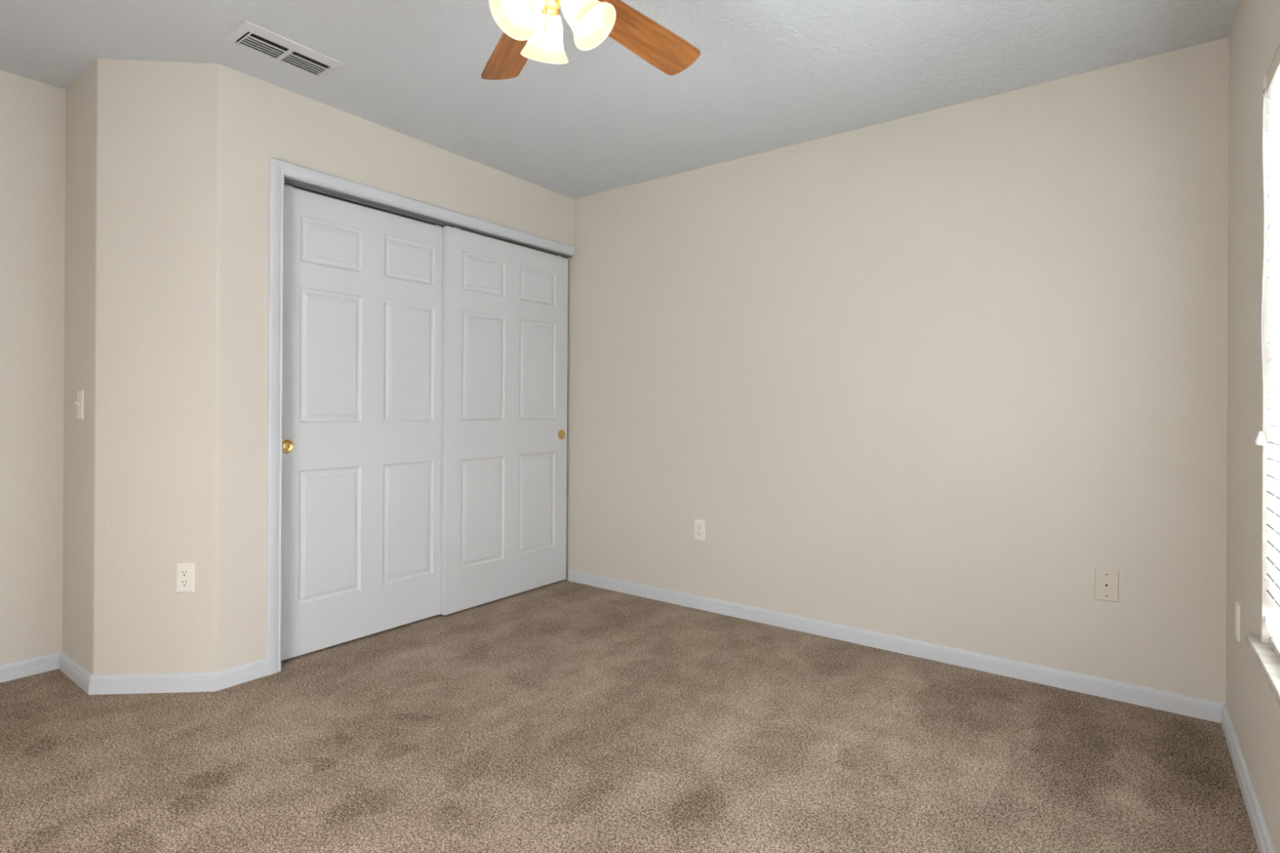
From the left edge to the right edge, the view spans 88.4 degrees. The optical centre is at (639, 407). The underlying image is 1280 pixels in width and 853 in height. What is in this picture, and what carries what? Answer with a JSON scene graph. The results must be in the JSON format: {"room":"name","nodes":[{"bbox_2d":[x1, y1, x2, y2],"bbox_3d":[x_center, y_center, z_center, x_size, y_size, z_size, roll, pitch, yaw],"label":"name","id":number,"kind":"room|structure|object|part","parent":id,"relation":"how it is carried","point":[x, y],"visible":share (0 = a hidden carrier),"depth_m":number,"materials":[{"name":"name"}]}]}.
{"room":"empty bedroom","nodes":[
{"label":"empty bedroom","id":0,"kind":"room"},
{"bbox_2d":[0,70,66,664],"bbox_3d":[-3.036,-0.127,2.092,0.140,2.440,2.088,0,0,37],"label":"wall","id":1,"kind":"structure","parent":0,"point":[33,113],"depth_m":2.70,"materials":[{"name":"beige paint"}]},
{"bbox_2d":[0,650,61,682],"bbox_3d":[-3.019,1.058,1.993,0.014,0.070,1.958,0,0,37],"label":"baseboard","id":2,"kind":"structure","parent":1,"relation":"attached to","point":[12,670],"depth_m":2.69,"materials":[{"name":"white paint"}]},
{"bbox_2d":[62,59,97,674],"bbox_3d":[-2.227,-0.121,2.712,0.421,2.440,0.131,0,0,37],"label":"wall","id":3,"kind":"structure","parent":0,"point":[81,128],"depth_m":2.65,"materials":[{"name":"beige paint"}]},
{"bbox_2d":[58,650,93,694],"bbox_3d":[-2.275,1.063,2.650,0.426,0.070,0.014,0,0,37],"label":"baseboard","id":4,"kind":"structure","parent":3,"relation":"attached to","point":[77,673],"depth_m":2.63,"materials":[{"name":"white paint"}]},
{"bbox_2d":[73,390,83,419],"bbox_3d":[-2.248,-0.010,2.630,0.070,0.114,0.023,0,0,37],"label":"light switch","id":5,"kind":"object","parent":3,"relation":"attached to","point":[79,402],"visible":1,"depth_m":2.63,"materials":[{"name":"white plastic"}]},
{"bbox_3d":[-2.243,-0.010,2.637,0.070,0.114,0.006,0,0,37],"label":"plate","id":6,"kind":"part","parent":5,"relation":"part of","materials":[{"name":"white plastic"}]},
{"bbox_2d":[93,58,219,675],"bbox_3d":[-1.876,-0.120,2.609,0.450,2.440,0.118,0,0,-4],"label":"wall","id":7,"kind":"structure","parent":0,"point":[157,162],"depth_m":2.55,"materials":[{"name":"beige paint"}]},
{"bbox_2d":[88,671,215,694],"bbox_3d":[-1.877,1.065,2.542,0.463,0.070,0.014,0,0,-4],"label":"baseboard","id":8,"kind":"structure","parent":7,"relation":"attached to","point":[167,682],"depth_m":2.54,"materials":[{"name":"white paint"}]},
{"bbox_2d":[175,563,195,592],"bbox_3d":[-1.764,0.662,2.553,0.070,0.114,0.008,0,0,-4],"label":"wall outlet","id":9,"kind":"object","parent":7,"relation":"attached to","point":[184,572],"visible":1,"depth_m":2.55,"materials":[{"name":"white plastic"}]},
{"bbox_2d":[179,579,189,586],"bbox_3d":[-1.764,0.681,2.551,0.034,0.028,0.002,0,0,-4],"label":"receptacle","id":10,"kind":"object","parent":9,"relation":"attached to","point":[183,583],"depth_m":2.55,"materials":[{"name":"white plastic"}]},
{"bbox_2d":[179,569,189,576],"bbox_3d":[-1.764,0.642,2.551,0.034,0.028,0.002,0,0,-4],"label":"receptacle","id":11,"kind":"object","parent":9,"relation":"attached to","point":[182,572],"depth_m":2.55,"materials":[{"name":"white plastic"}]},
{"bbox_2d":[215,64,574,671],"bbox_3d":[-1.081,-0.114,3.422,0.110,2.440,2.046,0,0,37],"label":"wall","id":12,"kind":"structure","parent":0,"point":[260,120],"depth_m":2.69,"materials":[{"name":"beige paint"}]},
{"bbox_2d":[215,657,267,691],"bbox_3d":[-1.594,1.067,2.633,0.014,0.070,0.192,0,0,37],"label":"baseboard","id":13,"kind":"structure","parent":12,"relation":"attached to","point":[236,675],"depth_m":2.63,"materials":[{"name":"white paint"}]},
{"bbox_2d":[266,157,574,675],"bbox_3d":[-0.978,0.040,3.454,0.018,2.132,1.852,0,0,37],"label":"door frame","id":14,"kind":"structure","parent":12,"relation":"attached to","point":[277,169],"depth_m":2.74,"materials":[{"name":"white paint"}]},
{"bbox_2d":[284,176,572,258],"bbox_3d":[-1.006,-0.965,3.523,0.096,0.010,1.794,0,0,37],"label":"closet track","id":15,"kind":"object","parent":12,"relation":"attached to","point":[304,186],"visible":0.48,"depth_m":3.23,"materials":[{"name":"grey metal"}]},
{"bbox_2d":[281,184,443,660],"bbox_3d":[-1.296,0.066,3.178,0.037,2.053,0.905,0,0,37],"label":"door","id":16,"kind":"structure","parent":15,"relation":"hanging from","point":[362,286],"depth_m":3.11,"materials":[{"name":"white paint"}]},
{"bbox_3d":[-1.526,0.169,2.842,0.004,0.063,0.063,0,0,37],"label":"finger pull","id":17,"kind":"part","parent":16,"relation":"part of","materials":[{"name":"gold metal"}]},
{"bbox_2d":[440,226,568,615],"bbox_3d":[-0.755,0.069,3.846,0.039,2.056,0.932,0,0,37],"label":"door","id":18,"kind":"structure","parent":15,"relation":"hanging from","point":[504,388],"depth_m":3.78,"materials":[{"name":"white paint"}]},
{"bbox_3d":[-0.496,0.173,4.166,0.004,0.063,0.063,0,0,37],"label":"finger pull","id":19,"kind":"part","parent":18,"relation":"part of","materials":[{"name":"gold metal"}]},
{"bbox_2d":[0,0,1239,199],"bbox_3d":[-0.744,-1.394,1.775,4.284,0.120,4.700,0,0,37],"label":"ceiling","id":20,"kind":"structure","parent":0,"point":[767,75],"depth_m":2.52,"materials":[{"name":"grey paint"}]},
{"bbox_2d":[222,19,343,78],"bbox_3d":[-1.333,-1.331,2.473,0.194,0.011,0.357,0,0,37],"label":"ceiling vent","id":21,"kind":"object","parent":20,"relation":"in","point":[247,35],"visible":1,"depth_m":2.45,"materials":[{"name":"white metal"}]},
{"bbox_2d":[480,0,700,79],"bbox_3d":[-0.184,-1.095,1.586,1.020,0.474,1.031,0,0,37],"label":"ceiling fan","id":22,"kind":"object","parent":20,"relation":"hanging from","point":[532,29],"visible":1,"depth_m":1.64,"materials":[{"name":"cherry wood"},{"name":"polished brass"},{"name":"frosted glass"}]},
{"bbox_3d":[-0.359,-1.030,1.886,0.120,0.006,0.399,-16,7,-25],"label":"blade","id":23,"kind":"part","parent":22,"relation":"part of","materials":[{"name":"brown wood"}]},
{"bbox_3d":[-0.267,-0.939,1.524,0.122,0.110,0.122,0,-39,44],"label":"lamp shade","id":24,"kind":"part","parent":22,"relation":"part of","materials":[{"name":"white glass"}]},
{"bbox_3d":[-0.262,-0.947,1.529,0.042,0.070,0.042,0,-39,44],"label":"bulb","id":25,"kind":"part","parent":22,"relation":"part of","materials":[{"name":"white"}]},
{"bbox_3d":[-0.235,-0.939,1.654,0.122,0.110,0.122,0,39,-16],"label":"lamp shade","id":26,"kind":"part","parent":22,"relation":"part of","materials":[{"name":"white glass"}]},
{"bbox_3d":[-0.227,-0.936,1.581,0.005,0.074,0.002,0,0,18],"label":"pull chain","id":27,"kind":"part","parent":22,"relation":"part of","materials":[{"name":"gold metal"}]},
{"bbox_3d":[-0.145,-0.946,1.563,0.042,0.070,0.042,-40,-9,11],"label":"bulb","id":28,"kind":"part","parent":22,"relation":"part of","materials":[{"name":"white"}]},
{"bbox_3d":[-0.139,-0.938,1.561,0.122,0.110,0.122,-40,-9,11],"label":"lamp shade","id":29,"kind":"part","parent":22,"relation":"part of","materials":[{"name":"white glass"}]},
{"bbox_3d":[0.014,-1.028,1.833,0.120,0.006,0.399,-19,-13,40],"label":"blade","id":30,"kind":"part","parent":22,"relation":"part of","materials":[{"name":"brown wood"}]},
{"bbox_2d":[0,579,1259,852],"bbox_3d":[-0.758,1.166,1.772,4.284,0.120,4.700,0,0,37],"label":"floor","id":31,"kind":"structure","parent":0,"point":[564,716],"depth_m":2.11,"materials":[{"name":"carpet"}]},
{"bbox_2d":[565,36,1229,702],"bbox_3d":[0.572,-0.105,3.557,4.284,2.440,0.140,0,0,37],"label":"wall","id":32,"kind":"structure","parent":0,"point":[926,376],"depth_m":2.89,"materials":[{"name":"beige paint"}]},
{"bbox_2d":[693,519,705,541],"bbox_3d":[0.329,0.681,3.641,0.070,0.114,0.008,0,0,37],"label":"wall outlet","id":33,"kind":"object","parent":32,"relation":"attached to","point":[699,525],"visible":1,"depth_m":3.64,"materials":[{"name":"white plastic"}]},
{"bbox_2d":[696,531,702,536],"bbox_3d":[0.327,0.700,3.639,0.034,0.028,0.002,0,0,37],"label":"receptacle","id":34,"kind":"object","parent":33,"relation":"attached to","point":[698,533],"depth_m":3.64,"materials":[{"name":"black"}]},
{"bbox_2d":[696,524,702,529],"bbox_3d":[0.327,0.661,3.639,0.034,0.028,0.002,0,0,37],"label":"receptacle","id":35,"kind":"object","parent":33,"relation":"attached to","point":[699,526],"depth_m":3.64,"materials":[{"name":"white plastic"}]},
{"bbox_2d":[568,569,1224,723],"bbox_3d":[0.812,1.081,3.276,3.156,0.070,0.014,0,0,37],"label":"baseboard","id":36,"kind":"structure","parent":32,"relation":"attached to","point":[1165,700],"depth_m":2.89,"materials":[{"name":"white paint"}]},
{"bbox_2d":[1093,568,1119,602],"bbox_3d":[1.804,0.688,2.547,0.078,0.122,0.006,0,0,37],"label":"cable plate","id":37,"kind":"object","parent":32,"relation":"attached to","point":[1106,581],"visible":1,"depth_m":2.54,"materials":[{"name":"beige plastic"}]},
{"bbox_2d":[1226,0,1279,852],"bbox_3d":[0.865,-0.106,0.575,0.140,2.440,4.300,0,0,37],"label":"wall","id":38,"kind":"structure","parent":0,"point":[1254,709],"depth_m":1.89,"materials":[{"name":"beige paint"}]},
{"bbox_2d":[1235,600,1239,641],"bbox_3d":[1.891,0.676,2.086,0.008,0.114,0.070,0,0,37],"label":"wall outlet","id":39,"kind":"object","parent":38,"relation":"attached to","point":[1237,604],"visible":1,"depth_m":2.07,"materials":[{"name":"white plastic"}]},
{"bbox_2d":[1221,702,1275,852],"bbox_3d":[0.797,1.078,0.619,0.014,0.070,4.300,0,0,37],"label":"baseboard","id":40,"kind":"structure","parent":38,"relation":"attached to","point":[1264,842],"depth_m":1.85,"materials":[{"name":"white paint"}]},
{"bbox_2d":[1245,632,1279,705],"bbox_3d":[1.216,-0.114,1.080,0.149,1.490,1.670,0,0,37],"label":"window sill","id":41,"kind":"structure","parent":38,"relation":"in","point":[1267,655],"depth_m":1.61,"materials":[{"name":"white plastic"}]},
{"bbox_2d":[1254,44,1279,647],"bbox_3d":[1.185,-0.146,1.101,0.065,1.417,1.516,0,0,37],"label":"window blind","id":42,"kind":"object","parent":38,"relation":"attached to","point":[1271,83],"visible":1,"depth_m":1.65,"materials":[{"name":"beige plastic"}]},
{"bbox_3d":[1.609,-0.381,1.699,0.006,0.860,0.010,0,0,37],"label":"pull cord","id":43,"kind":"part","parent":42,"relation":"part of","materials":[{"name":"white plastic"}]},
{"bbox_3d":[1.186,0.550,1.096,0.030,0.025,1.509,0,0,37],"label":"rail","id":44,"kind":"part","parent":42,"relation":"part of","materials":[{"name":"white plastic"}]},
{"bbox_3d":[1.560,-0.127,1.597,0.027,1.370,0.002,0,0,37],"label":"ladder cord","id":45,"kind":"part","parent":42,"relation":"part of","materials":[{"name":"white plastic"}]}
]}

